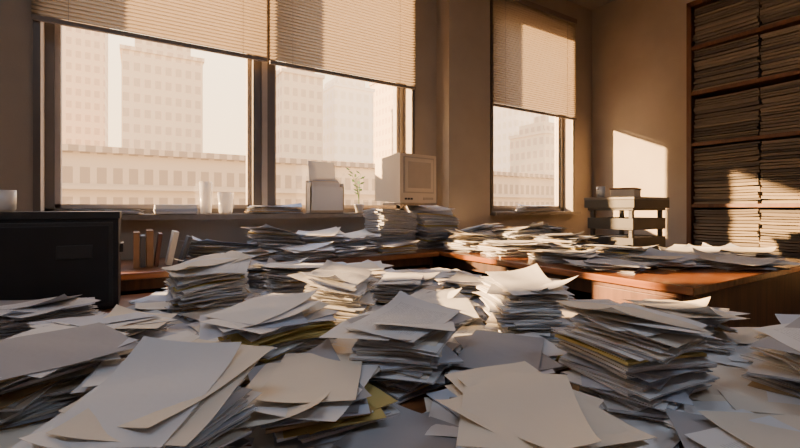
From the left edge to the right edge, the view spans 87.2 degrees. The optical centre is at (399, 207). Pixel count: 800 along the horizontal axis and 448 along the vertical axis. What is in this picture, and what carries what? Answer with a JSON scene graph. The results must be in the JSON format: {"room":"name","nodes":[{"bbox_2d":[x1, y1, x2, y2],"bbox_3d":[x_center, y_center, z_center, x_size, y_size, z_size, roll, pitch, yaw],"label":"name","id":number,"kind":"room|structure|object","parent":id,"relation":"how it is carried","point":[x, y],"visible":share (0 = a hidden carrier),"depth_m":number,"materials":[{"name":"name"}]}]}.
{"room":"office","nodes":[
{"label":"office","id":0,"kind":"room"},
{"bbox_2d":[0,0,591,259],"bbox_3d":[-1.171,-0.770,3.431,9.050,3.740,0.260,0,0,-32],"label":"wall","id":1,"kind":"structure","parent":0,"point":[16,23],"depth_m":3.49,"materials":[{"name":"paint"}]},
{"bbox_2d":[33,0,414,219],"bbox_3d":[-1.096,-1.135,3.395,2.860,2.430,0.320,0,0,-32],"label":"window","id":2,"kind":"structure","parent":1,"relation":"in","point":[260,76],"depth_m":3.28,"materials":[{"name":"wood"}]},
{"bbox_2d":[69,208,144,213],"bbox_3d":[-1.927,0.020,2.768,0.409,0.037,0.222,0,0,-39],"label":"paper stack","id":3,"kind":"object","parent":2,"relation":"on","point":[73,209],"visible":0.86,"depth_m":2.75,"materials":[{"name":"white paper"}]},
{"bbox_2d":[31,0,266,61],"bbox_3d":[-1.650,-1.782,2.938,1.415,1.257,0.032,0,0,-32],"label":"window blind","id":4,"kind":"object","parent":2,"relation":"attached to","point":[237,26],"visible":1,"depth_m":2.98,"materials":[{"name":"fabric"}]},
{"bbox_2d":[153,205,197,213],"bbox_3d":[-1.601,0.009,2.997,0.270,0.063,0.170,0,0,-32],"label":"paper ream","id":5,"kind":"object","parent":2,"relation":"on","point":[158,209],"visible":1,"depth_m":2.93,"materials":[{"name":"white paper"}]},
{"bbox_2d":[244,203,302,212],"bbox_3d":[-0.991,-0.002,3.329,0.448,0.083,0.233,0,0,-32],"label":"paper stack","id":6,"kind":"object","parent":2,"relation":"on","point":[294,208],"visible":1,"depth_m":3.31,"materials":[{"name":"white paper"}]},
{"bbox_2d":[306,161,343,212],"bbox_3d":[-0.643,-0.179,3.596,0.300,0.438,0.120,0,0,-32],"label":"file holder","id":7,"kind":"object","parent":2,"relation":"on","point":[324,193],"visible":1,"depth_m":3.56,"materials":[{"name":"beige plastic"}]},
{"bbox_2d":[270,0,415,89],"bbox_3d":[-0.440,-1.776,3.695,1.390,1.267,0.032,0,0,-32],"label":"window blind","id":8,"kind":"object","parent":2,"relation":"attached to","point":[375,39],"visible":1,"depth_m":3.69,"materials":[{"name":"fabric"}]},
{"bbox_2d":[346,168,364,212],"bbox_3d":[-0.390,-0.161,3.749,0.124,0.402,0.177,0,0,38],"label":"potted plant","id":9,"kind":"object","parent":2,"relation":"on","point":[358,207],"visible":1,"depth_m":3.73,"materials":[{"name":"green plant"}]},
{"bbox_2d":[437,0,489,229],"bbox_3d":[0.651,-0.770,4.298,0.540,3.740,0.200,0,0,-32],"label":"pillar","id":10,"kind":"structure","parent":1,"relation":"attached to","point":[463,26],"depth_m":4.20,"materials":[{"name":"paint"}]},
{"bbox_2d":[490,0,580,214],"bbox_3d":[1.580,-1.135,5.067,1.490,2.430,0.320,0,0,-32],"label":"window","id":11,"kind":"structure","parent":1,"relation":"in","point":[558,122],"depth_m":5.31,"materials":[{"name":"wood"}]},
{"bbox_2d":[492,0,576,119],"bbox_3d":[1.638,-1.766,4.993,1.450,1.287,0.032,0,0,-32],"label":"window blind","id":12,"kind":"object","parent":11,"relation":"attached to","point":[534,53],"visible":1,"depth_m":4.96,"materials":[{"name":"fabric"}]},
{"bbox_2d":[515,203,557,210],"bbox_3d":[1.621,-0.007,4.971,0.648,0.092,0.311,0,0,-32],"label":"paper stack","id":13,"kind":"object","parent":11,"relation":"on","point":[546,207],"visible":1,"depth_m":4.90,"materials":[{"name":"white paper"}]},
{"bbox_2d":[494,103,541,171],"bbox_3d":[22.480,-1.400,84.798,8.400,49.000,10.400,0,0,-32],"label":"sky","id":14,"kind":"structure","parent":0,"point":[507,122],"depth_m":80.92,"materials":[{"name":"white"}]},
{"bbox_2d":[568,0,614,9],"bbox_3d":[0.472,-2.690,0.802,9.050,0.100,6.460,0,0,-32],"label":"ceiling","id":15,"kind":"structure","parent":0,"point":[589,4],"depth_m":5.42,"materials":[{"name":"paint"}]},
{"bbox_2d":[592,0,694,247],"bbox_3d":[4.240,-0.770,3.121,0.200,3.740,6.000,0,0,-32],"label":"wall","id":16,"kind":"structure","parent":0,"point":[639,46],"depth_m":5.04,"materials":[{"name":"paint"}]},
{"bbox_3d":[0.472,1.150,0.802,9.050,0.100,6.460,0,0,-32],"label":"floor","id":17,"kind":"structure","parent":0,"visible":0},
{"bbox_2d":[121,249,438,294],"bbox_3d":[-1.184,0.720,2.730,3.085,0.760,0.685,0,0,-32],"label":"office desk","id":18,"kind":"object","parent":17,"relation":"on","point":[147,279],"visible":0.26,"depth_m":2.72,"materials":[{"name":"brown wood"}]},
{"bbox_2d":[133,229,191,267],"bbox_3d":[-1.416,0.234,2.511,0.300,0.210,0.160,0,0,-32],"label":"books","id":19,"kind":"object","parent":18,"relation":"on","point":[143,246],"visible":0.98,"depth_m":2.41,"materials":[{"name":"paper"}]},
{"bbox_2d":[182,236,257,259],"bbox_3d":[-1.206,0.262,2.796,0.482,0.154,0.414,0,0,-32],"label":"paper stack","id":20,"kind":"object","parent":18,"relation":"on","point":[207,248],"visible":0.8,"depth_m":2.68,"materials":[{"name":"white paper"}]},
{"bbox_2d":[216,247,283,264],"bbox_3d":[-0.956,0.290,2.700,0.372,0.099,0.428,0,0,29],"label":"paper stack","id":21,"kind":"object","parent":18,"relation":"on","point":[261,255],"visible":0.61,"depth_m":2.64,"materials":[{"name":"white paper"}]},
{"bbox_2d":[240,224,306,254],"bbox_3d":[-0.884,0.221,2.973,0.480,0.238,0.446,0,0,-32],"label":"paper stack","id":22,"kind":"object","parent":18,"relation":"on","point":[267,233],"visible":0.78,"depth_m":2.86,"materials":[{"name":"white paper"}]},
{"bbox_2d":[273,241,338,261],"bbox_3d":[-0.654,0.286,2.875,0.433,0.106,0.428,0,0,-32],"label":"paper stack","id":23,"kind":"object","parent":18,"relation":"on","point":[313,251],"visible":0.95,"depth_m":2.78,"materials":[{"name":"white paper"}]},
{"bbox_2d":[296,226,347,247],"bbox_3d":[-0.602,0.242,3.156,0.465,0.196,0.416,0,0,-32],"label":"paper stack","id":24,"kind":"object","parent":18,"relation":"on","point":[334,234],"visible":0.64,"depth_m":3.06,"materials":[{"name":"white paper"}]},
{"bbox_2d":[331,244,380,257],"bbox_3d":[-0.354,0.301,3.065,0.442,0.076,0.395,0,0,-43],"label":"paper stack","id":25,"kind":"object","parent":18,"relation":"on","point":[361,250],"visible":0.81,"depth_m":2.96,"materials":[{"name":"white paper"}]},
{"bbox_2d":[342,229,383,245],"bbox_3d":[-0.333,0.256,3.268,0.424,0.167,0.444,0,0,28],"label":"paper stack","id":26,"kind":"object","parent":18,"relation":"on","point":[360,237],"visible":0.56,"depth_m":3.17,"materials":[{"name":"white paper"}]},
{"bbox_2d":[362,208,417,245],"bbox_3d":[-0.069,0.169,3.518,0.476,0.341,0.431,0,0,-32],"label":"paper stack","id":27,"kind":"object","parent":18,"relation":"on","point":[392,223],"visible":0.66,"depth_m":3.42,"materials":[{"name":"white paper"}]},
{"bbox_2d":[369,240,419,254],"bbox_3d":[-0.061,0.293,3.220,0.401,0.092,0.356,0,0,-41],"label":"paper stack","id":28,"kind":"object","parent":18,"relation":"on","point":[399,246],"visible":0.91,"depth_m":3.14,"materials":[{"name":"white paper"}]},
{"bbox_2d":[98,268,683,447],"bbox_3d":[-0.440,0.770,0.987,3.300,0.660,2.940,0,0,-32],"label":"office desk","id":29,"kind":"object","parent":17,"relation":"on","point":[417,404],"visible":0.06,"depth_m":1.03,"materials":[{"name":"brown wood"}]},
{"bbox_2d":[0,294,106,339],"bbox_3d":[-1.221,0.360,1.414,0.370,0.159,0.388,0,0,-22],"label":"paper stack","id":30,"kind":"object","parent":29,"relation":"on","point":[15,315],"visible":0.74,"depth_m":1.38,"materials":[{"name":"white paper"}]},
{"bbox_2d":[0,211,123,309],"bbox_3d":[-1.675,0.227,1.709,0.920,0.424,0.315,0,0,-32],"label":"storage box","id":31,"kind":"object","parent":29,"relation":"on","point":[44,254],"visible":0.98,"depth_m":1.72,"materials":[{"name":"black plastic"}]},
{"bbox_2d":[0,190,16,211],"bbox_3d":[-1.644,-0.029,1.727,0.107,0.088,0.086,0,0,1],"label":"coffee mug","id":32,"kind":"object","parent":31,"relation":"on","point":[8,198],"visible":1,"depth_m":1.71,"materials":[{"name":"ceramic"}]},
{"bbox_2d":[0,322,137,430],"bbox_3d":[-0.823,0.364,0.926,0.347,0.152,0.387,0,0,24],"label":"paper stack","id":33,"kind":"object","parent":29,"relation":"on","point":[40,367],"visible":0.9,"depth_m":0.90,"materials":[{"name":"white paper"}]},
{"bbox_2d":[27,304,177,336],"bbox_3d":[-0.895,0.374,1.282,0.394,0.130,0.370,0,0,-32],"label":"paper stack","id":34,"kind":"object","parent":29,"relation":"on","point":[121,319],"visible":0.47,"depth_m":1.29,"materials":[{"name":"white paper"}]},
{"bbox_2d":[11,336,273,447],"bbox_3d":[-0.409,0.345,0.692,0.320,0.189,0.368,0,0,17],"label":"paper stack","id":35,"kind":"object","parent":29,"relation":"on","point":[165,393],"visible":1,"depth_m":0.67,"materials":[{"name":"white paper"}]},
{"bbox_2d":[92,330,199,368],"bbox_3d":[-0.724,0.386,1.167,0.349,0.106,0.368,0,0,-32],"label":"paper stack","id":36,"kind":"object","parent":29,"relation":"on","point":[185,336],"visible":0.12,"depth_m":1.23,"materials":[{"name":"white paper"}]},
{"bbox_2d":[70,339,276,393],"bbox_3d":[-0.521,0.392,0.978,0.311,0.095,0.401,0,0,45],"label":"paper stack","id":37,"kind":"object","parent":29,"relation":"on","point":[105,368],"visible":0.05,"depth_m":0.90,"materials":[{"name":"white paper"}]},
{"bbox_2d":[161,257,187,289],"bbox_3d":[-0.989,0.337,2.144,0.339,0.206,0.378,0,0,33],"label":"paper stack","id":38,"kind":"object","parent":29,"relation":"on","point":[184,260],"visible":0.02,"depth_m":2.04,"materials":[{"name":"white paper"}]},
{"bbox_2d":[161,250,253,315],"bbox_3d":[-0.826,0.320,1.806,0.362,0.240,0.346,0,0,-25],"label":"paper stack","id":39,"kind":"object","parent":29,"relation":"on","point":[216,280],"visible":0.97,"depth_m":1.73,"materials":[{"name":"white paper"}]},
{"bbox_2d":[199,288,338,366],"bbox_3d":[-0.384,0.344,1.203,0.310,0.191,0.411,0,0,42],"label":"paper stack","id":40,"kind":"object","parent":29,"relation":"on","point":[290,323],"visible":0.8,"depth_m":1.15,"materials":[{"name":"white paper"}]},
{"bbox_2d":[245,257,307,288],"bbox_3d":[-0.688,0.354,2.293,0.376,0.172,0.329,0,0,-28],"label":"paper stack","id":41,"kind":"object","parent":29,"relation":"on","point":[256,280],"visible":0.44,"depth_m":2.19,"materials":[{"name":"white paper"}]},
{"bbox_2d":[259,257,322,297],"bbox_3d":[-0.481,0.341,1.986,0.380,0.198,0.356,0,0,-35],"label":"paper stack","id":42,"kind":"object","parent":29,"relation":"on","point":[278,280],"visible":0.55,"depth_m":1.90,"materials":[{"name":"white paper"}]},
{"bbox_2d":[232,338,399,447],"bbox_3d":[-0.176,0.385,0.883,0.341,0.108,0.377,0,0,-7],"label":"paper stack","id":43,"kind":"object","parent":29,"relation":"on","point":[313,398],"visible":0.92,"depth_m":0.81,"materials":[{"name":"white paper"}]},
{"bbox_2d":[311,262,346,264],"bbox_3d":[-0.433,0.382,2.539,0.362,0.116,0.380,0,0,-32],"label":"paper stack","id":44,"kind":"object","parent":29,"relation":"on","point":[344,263],"visible":0.06,"depth_m":2.58,"materials":[{"name":"white paper"}]},
{"bbox_2d":[288,259,378,325],"bbox_3d":[-0.246,0.327,1.618,0.325,0.224,0.367,0,0,4],"label":"paper stack","id":45,"kind":"object","parent":29,"relation":"on","point":[345,288],"visible":0.81,"depth_m":1.52,"materials":[{"name":"white paper"}]},
{"bbox_2d":[347,260,393,290],"bbox_3d":[-0.222,0.372,2.281,0.346,0.134,0.418,0,0,9],"label":"paper stack","id":46,"kind":"object","parent":29,"relation":"on","point":[377,268],"visible":0.3,"depth_m":2.31,"materials":[{"name":"white paper"}]},
{"bbox_2d":[318,290,473,403],"bbox_3d":[0.018,0.343,1.108,0.338,0.193,0.380,0,0,24],"label":"paper stack","id":47,"kind":"object","parent":29,"relation":"on","point":[408,337],"visible":0.93,"depth_m":1.00,"materials":[{"name":"white paper"}]},
{"bbox_2d":[0,268,799,447],"bbox_3d":[-0.281,0.416,1.173,3.088,0.047,2.736,0,0,-32],"label":"loose papers","id":48,"kind":"object","parent":29,"relation":"on","point":[437,427],"visible":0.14,"depth_m":0.89,"materials":[{"name":"white paper"}]},
{"bbox_2d":[369,272,439,304],"bbox_3d":[0.025,0.371,1.963,0.301,0.136,0.363,0,0,16],"label":"paper stack","id":49,"kind":"object","parent":29,"relation":"on","point":[390,284],"visible":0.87,"depth_m":1.86,"materials":[{"name":"white paper"}]},
{"bbox_2d":[379,288,482,325],"bbox_3d":[0.117,0.378,1.565,0.389,0.123,0.398,0,0,-32],"label":"paper stack","id":50,"kind":"object","parent":29,"relation":"on","point":[451,297],"visible":0.29,"depth_m":1.59,"materials":[{"name":"white paper"}]},
{"bbox_2d":[434,270,483,299],"bbox_3d":[0.319,0.384,2.096,0.318,0.110,0.422,0,0,-3],"label":"paper stack","id":51,"kind":"object","parent":29,"relation":"on","point":[468,283],"visible":0.62,"depth_m":2.00,"materials":[{"name":"white paper"}]},
{"bbox_2d":[447,330,567,373],"bbox_3d":[0.266,0.403,1.122,0.344,0.073,0.407,0,0,32],"label":"paper stack","id":52,"kind":"object","parent":29,"relation":"on","point":[483,348],"visible":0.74,"depth_m":1.10,"materials":[{"name":"white paper"}]},
{"bbox_2d":[472,263,578,341],"bbox_3d":[0.428,0.324,1.442,0.332,0.231,0.369,0,0,0],"label":"paper stack","id":53,"kind":"object","parent":29,"relation":"on","point":[520,301],"visible":0.93,"depth_m":1.33,"materials":[{"name":"white paper"}]},
{"bbox_2d":[435,361,656,447],"bbox_3d":[0.216,0.374,0.712,0.320,0.131,0.369,0,0,-3],"label":"paper stack","id":54,"kind":"object","parent":29,"relation":"on","point":[512,405],"visible":1,"depth_m":0.68,"materials":[{"name":"white paper"}]},
{"bbox_2d":[551,301,721,422],"bbox_3d":[0.547,0.320,0.970,0.329,0.239,0.364,0,0,44],"label":"paper stack","id":55,"kind":"object","parent":29,"relation":"on","point":[643,362],"visible":0.97,"depth_m":0.88,"materials":[{"name":"white paper"}]},
{"bbox_2d":[622,296,749,352],"bbox_3d":[0.893,0.354,1.331,0.386,0.170,0.371,0,0,-32],"label":"paper stack","id":56,"kind":"object","parent":29,"relation":"on","point":[698,310],"visible":0.47,"depth_m":1.22,"materials":[{"name":"white paper"}]},
{"bbox_2d":[663,409,799,447],"bbox_3d":[0.592,0.386,0.622,0.380,0.107,0.398,0,0,-32],"label":"paper stack","id":57,"kind":"object","parent":29,"relation":"on","point":[741,428],"visible":1,"depth_m":0.71,"materials":[{"name":"white paper"}]},
{"bbox_2d":[740,314,799,398],"bbox_3d":[0.977,0.332,0.918,0.378,0.215,0.370,0,0,-11],"label":"paper stack","id":58,"kind":"object","parent":29,"relation":"on","point":[775,360],"visible":1,"depth_m":0.96,"materials":[{"name":"white paper"}]},
{"bbox_2d":[423,248,799,326],"bbox_3d":[1.368,0.720,3.237,1.750,0.760,2.340,0,0,-32],"label":"office desk","id":59,"kind":"object","parent":17,"relation":"on","point":[763,294],"visible":0.2,"depth_m":2.21,"materials":[{"name":"brown wood"}]},
{"bbox_2d":[407,205,459,248],"bbox_3d":[0.259,0.146,3.685,0.498,0.386,0.442,0,0,-32],"label":"paper stack","id":60,"kind":"object","parent":59,"relation":"on","point":[431,219],"visible":0.84,"depth_m":3.56,"materials":[{"name":"white paper"}]},
{"bbox_2d":[375,153,435,204],"bbox_3d":[0.043,-0.233,3.609,0.400,0.420,0.384,0,0,-39],"label":"computer monitor","id":61,"kind":"object","parent":60,"relation":"on","point":[400,178],"visible":0.99,"depth_m":3.46,"materials":[{"name":"beige plastic"}]},
{"bbox_2d":[442,227,502,252],"bbox_3d":[0.595,0.246,3.383,0.517,0.186,0.472,0,0,-32],"label":"paper stack","id":62,"kind":"object","parent":59,"relation":"on","point":[466,242],"visible":0.83,"depth_m":3.25,"materials":[{"name":"white paper"}]},
{"bbox_2d":[460,223,503,233],"bbox_3d":[0.703,0.240,3.826,0.502,0.198,0.514,0,0,31],"label":"paper stack","id":63,"kind":"object","parent":59,"relation":"on","point":[484,227],"visible":0.41,"depth_m":3.70,"materials":[{"name":"white paper"}]},
{"bbox_2d":[476,239,550,256],"bbox_3d":[0.805,0.283,3.025,0.475,0.113,0.472,0,0,-12],"label":"paper stack","id":64,"kind":"object","parent":59,"relation":"on","point":[491,248],"visible":0.94,"depth_m":2.94,"materials":[{"name":"white paper"}]},
{"bbox_2d":[492,222,552,248],"bbox_3d":[1.000,0.222,3.463,0.519,0.235,0.514,0,0,-32],"label":"paper stack","id":65,"kind":"object","parent":59,"relation":"on","point":[517,232],"visible":0.63,"depth_m":3.32,"materials":[{"name":"white paper"}]},
{"bbox_2d":[527,222,565,232],"bbox_3d":[1.270,0.232,3.812,0.551,0.214,0.514,0,0,2],"label":"paper stack","id":66,"kind":"object","parent":59,"relation":"on","point":[555,229],"visible":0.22,"depth_m":3.71,"materials":[{"name":"white paper"}]},
{"bbox_2d":[521,248,604,262],"bbox_3d":[1.062,0.298,2.728,0.531,0.083,0.503,0,0,-32],"label":"paper stack","id":67,"kind":"object","parent":59,"relation":"on","point":[551,255],"visible":0.92,"depth_m":2.65,"materials":[{"name":"white paper"}]},
{"bbox_2d":[533,231,597,250],"bbox_3d":[1.229,0.250,3.157,0.531,0.180,0.484,0,0,-32],"label":"paper stack","id":68,"kind":"object","parent":59,"relation":"on","point":[568,241],"visible":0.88,"depth_m":3.04,"materials":[{"name":"white paper"}]},
{"bbox_2d":[564,257,659,273],"bbox_3d":[1.175,0.311,2.364,0.581,0.056,0.463,0,0,-32],"label":"paper stack","id":69,"kind":"object","parent":59,"relation":"on","point":[598,264],"visible":0.98,"depth_m":2.29,"materials":[{"name":"white paper"}]},
{"bbox_2d":[586,244,658,259],"bbox_3d":[1.512,0.289,2.856,0.526,0.101,0.447,0,0,-32],"label":"paper stack","id":70,"kind":"object","parent":59,"relation":"on","point":[609,251],"visible":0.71,"depth_m":2.73,"materials":[{"name":"white paper"}]},
{"bbox_2d":[584,197,668,249],"bbox_3d":[1.867,0.127,3.466,0.520,0.425,0.420,0,0,-32],"label":"tray","id":71,"kind":"object","parent":59,"relation":"on","point":[621,223],"visible":0.88,"depth_m":3.33,"materials":[{"name":"plastic"}]},
{"bbox_2d":[596,186,604,196],"bbox_3d":[1.648,-0.131,3.464,0.085,0.090,0.070,0,0,1],"label":"coffee mug","id":72,"kind":"object","parent":71,"relation":"on","point":[600,191],"visible":0.87,"depth_m":3.44,"materials":[{"name":"ceramic"}]},
{"bbox_2d":[609,187,641,196],"bbox_3d":[1.897,-0.126,3.532,0.190,0.080,0.250,0,0,41],"label":"cardboard box","id":73,"kind":"object","parent":71,"relation":"on","point":[632,191],"visible":0.8,"depth_m":3.44,"materials":[{"name":"brown cardboard"}]},
{"bbox_2d":[620,247,712,270],"bbox_3d":[1.557,0.293,2.482,0.487,0.092,0.471,0,0,25],"label":"paper stack","id":74,"kind":"object","parent":59,"relation":"on","point":[667,260],"visible":0.92,"depth_m":2.41,"materials":[{"name":"white paper"}]},
{"bbox_2d":[658,244,739,259],"bbox_3d":[1.937,0.294,2.766,0.521,0.090,0.472,0,0,-3],"label":"paper stack","id":75,"kind":"object","parent":59,"relation":"on","point":[676,248],"visible":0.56,"depth_m":2.80,"materials":[{"name":"white paper"}]},
{"bbox_2d":[701,242,784,257],"bbox_3d":[2.323,0.286,2.903,0.528,0.108,0.479,0,0,-32],"label":"paper stack","id":76,"kind":"object","parent":59,"relation":"on","point":[758,252],"visible":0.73,"depth_m":2.85,"materials":[{"name":"white paper"}]},
{"bbox_2d":[692,247,799,270],"bbox_3d":[1.930,0.292,2.409,0.489,0.094,0.520,0,0,14],"label":"paper stack","id":77,"kind":"object","parent":59,"relation":"on","point":[730,263],"visible":0.97,"depth_m":2.35,"materials":[{"name":"white paper"}]},
{"bbox_2d":[686,0,799,258],"bbox_3d":[3.706,-0.500,3.436,0.368,3.200,2.300,0,0,-32],"label":"bookshelf","id":78,"kind":"object","parent":17,"relation":"on","point":[743,56],"visible":0.81,"depth_m":3.95,"materials":[{"name":"brown wood"}]},
{"label":"outside","id":79,"kind":"structure","parent":0,"visible":0},
{"bbox_3d":[-32.983,23.350,99.961,350.000,0.500,195.500,0,0,-32],"label":"ground","id":80,"kind":"structure","parent":79,"visible":0},
{"bbox_2d":[62,19,107,146],"bbox_3d":[-53.841,-6.400,70.124,8.400,59.000,9.400,0,0,-32],"label":"office building","id":81,"kind":"structure","parent":80,"relation":"on","point":[84,52],"depth_m":67.01,"materials":[{"name":"beige concrete"}]},
{"bbox_2d":[120,39,204,152],"bbox_3d":[-34.020,-0.400,60.105,9.900,47.000,9.400,0,0,-32],"label":"office building","id":82,"kind":"structure","parent":80,"relation":"on","point":[162,84],"depth_m":56.20,"materials":[{"name":"beige concrete"}]},
{"bbox_2d":[276,62,324,159],"bbox_3d":[-15.894,0.350,63.177,6.400,45.500,8.400,0,0,-32],"label":"office building","id":83,"kind":"structure","parent":80,"relation":"on","point":[299,93],"depth_m":59.73,"materials":[{"name":"beige concrete"}]},
{"bbox_2d":[62,144,553,205],"bbox_3d":[-3.573,9.050,52.894,130.000,28.100,10.500,0,0,-32],"label":"office building","id":84,"kind":"structure","parent":80,"relation":"on","point":[90,174],"depth_m":37.93,"materials":[{"name":"beige concrete"}]},
{"bbox_2d":[323,73,374,162],"bbox_3d":[-9.533,0.100,71.869,7.400,46.000,8.400,0,0,-32],"label":"office building","id":85,"kind":"structure","parent":80,"relation":"on","point":[347,103],"depth_m":68.38,"materials":[{"name":"beige concrete"}]},
{"bbox_2d":[369,79,392,163],"bbox_3d":[0.220,-2.400,82.680,9.400,51.000,9.400,0,0,-32],"label":"office building","id":86,"kind":"structure","parent":80,"relation":"on","point":[383,94],"depth_m":79.86,"materials":[{"name":"beige concrete"}]},
{"bbox_2d":[508,115,553,174],"bbox_3d":[23.114,4.100,68.686,7.400,38.000,7.400,0,0,-32],"label":"office building","id":87,"kind":"structure","parent":80,"relation":"on","point":[532,149],"depth_m":66.02,"materials":[{"name":"beige concrete"}]}
]}

